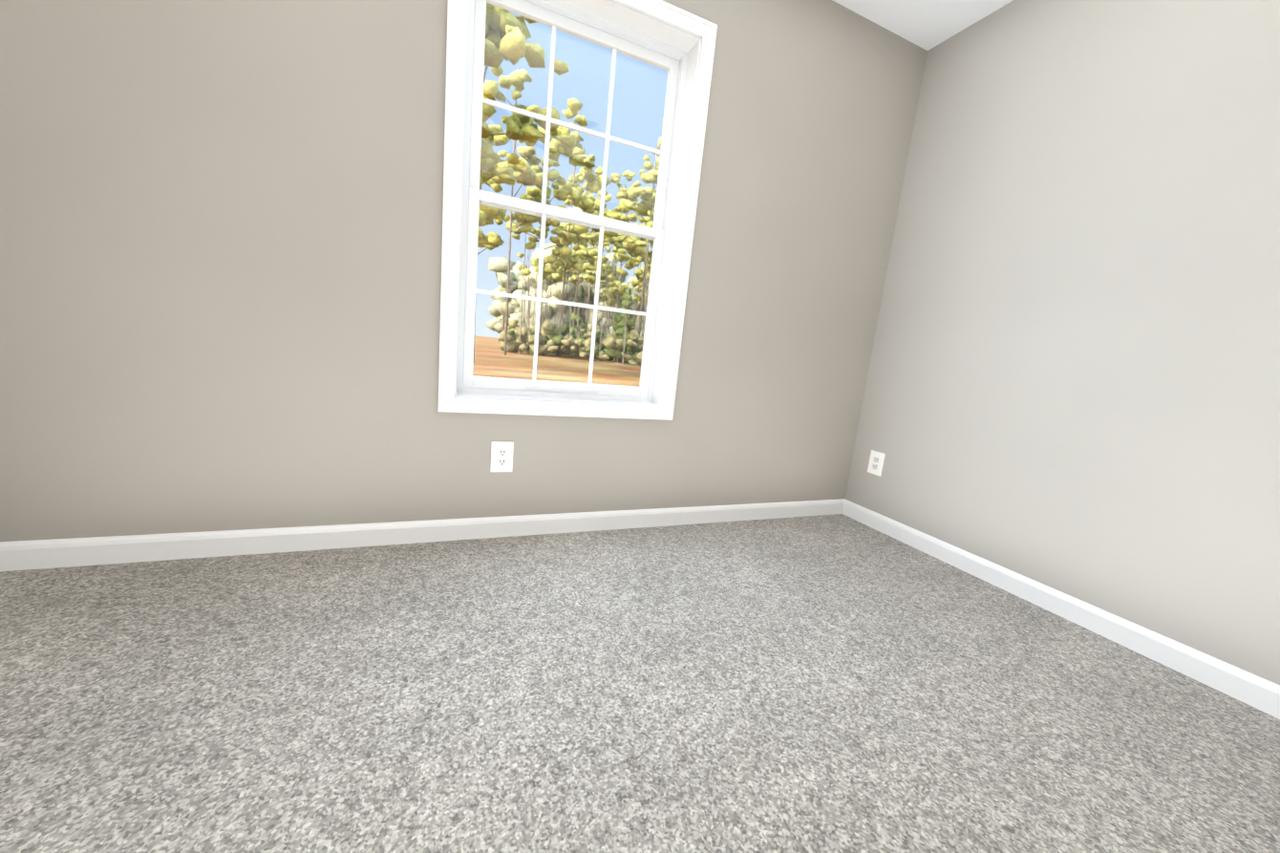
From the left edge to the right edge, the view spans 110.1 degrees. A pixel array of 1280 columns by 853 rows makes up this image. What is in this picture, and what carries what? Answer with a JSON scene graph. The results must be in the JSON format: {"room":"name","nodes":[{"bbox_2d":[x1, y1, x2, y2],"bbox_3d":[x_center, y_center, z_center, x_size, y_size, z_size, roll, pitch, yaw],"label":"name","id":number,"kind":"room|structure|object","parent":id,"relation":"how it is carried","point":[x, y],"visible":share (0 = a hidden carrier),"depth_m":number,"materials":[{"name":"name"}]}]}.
{"room":"empty bedroom","nodes":[
{"label":"empty bedroom","id":0,"kind":"room"},
{"bbox_2d":[0,0,927,541],"bbox_3d":[-0.298,-0.744,1.841,3.770,2.440,0.160,2,11,-23],"label":"wall","id":1,"kind":"structure","parent":0,"point":[220,258],"depth_m":1.49,"materials":[{"name":"beige paint"}]},
{"bbox_2d":[0,498,844,571],"bbox_3d":[-0.382,0.426,1.960,3.450,0.087,0.014,2,11,-23],"label":"baseboard","id":2,"kind":"structure","parent":1,"relation":"attached to","point":[26,555],"depth_m":1.66,"materials":[{"name":"white wood"}]},
{"bbox_2d":[490,441,513,471],"bbox_3d":[-0.562,0.124,1.822,0.088,0.128,0.010,2,11,-23],"label":"electrical outlet","id":3,"kind":"object","parent":1,"relation":"attached to","point":[501,456],"visible":1,"depth_m":1.82,"materials":[{"name":"white plastic"}]},
{"bbox_2d":[437,0,717,420],"bbox_3d":[-0.258,-0.853,1.821,0.991,1.617,0.180,2,11,-23],"label":"window","id":4,"kind":"structure","parent":1,"relation":"in","point":[677,44],"depth_m":1.82,"materials":[{"name":"white wood"}]},
{"bbox_2d":[0,513,1279,852],"bbox_3d":[0.195,0.827,0.582,3.770,0.120,3.420,2,11,-23],"label":"floor","id":5,"kind":"structure","parent":0,"point":[829,684],"depth_m":1.05,"materials":[{"name":"carpet"}]},
{"bbox_2d":[832,0,1013,50],"bbox_3d":[0.451,-1.703,0.148,3.770,0.160,3.420,2,11,-23],"label":"ceiling","id":6,"kind":"structure","parent":0,"point":[927,25],"depth_m":2.02,"materials":[{"name":"white paint"}]},
{"bbox_2d":[844,0,1279,684],"bbox_3d":[2.012,-0.366,1.003,0.160,2.440,3.260,2,11,-23],"label":"wall","id":7,"kind":"structure","parent":0,"point":[1072,386],"depth_m":1.62,"materials":[{"name":"beige paint"}]},
{"bbox_2d":[867,449,885,476],"bbox_3d":[1.289,0.200,2.443,0.010,0.128,0.088,2,11,-23],"label":"electrical outlet","id":8,"kind":"object","parent":7,"relation":"attached to","point":[876,462],"visible":1,"depth_m":2.44,"materials":[{"name":"white plastic"}]},
{"bbox_2d":[842,498,1279,719],"bbox_3d":[1.785,0.770,1.239,0.014,0.087,3.100,2,11,-23],"label":"baseboard","id":9,"kind":"structure","parent":7,"relation":"attached to","point":[1256,692],"depth_m":1.59,"materials":[{"name":"white wood"}]},
{"label":"outside","id":10,"kind":"structure","parent":0,"visible":0},
{"bbox_2d":[472,335,640,386],"bbox_3d":[-22.329,-19.706,110.066,480.000,0.300,300.000,2,11,-23],"label":"ground","id":11,"kind":"structure","parent":10,"point":[569,368],"depth_m":22.30,"materials":[{"name":"brown soil"}]},
{"bbox_2d":[473,2,662,365],"bbox_3d":[3.508,-19.015,58.173,62.962,21.667,84.406,2,11,-23],"label":"vegetation","id":12,"kind":"object","parent":11,"relation":"on","point":[491,29],"depth_m":36.37,"materials":[{"name":"green plant"}]}
]}

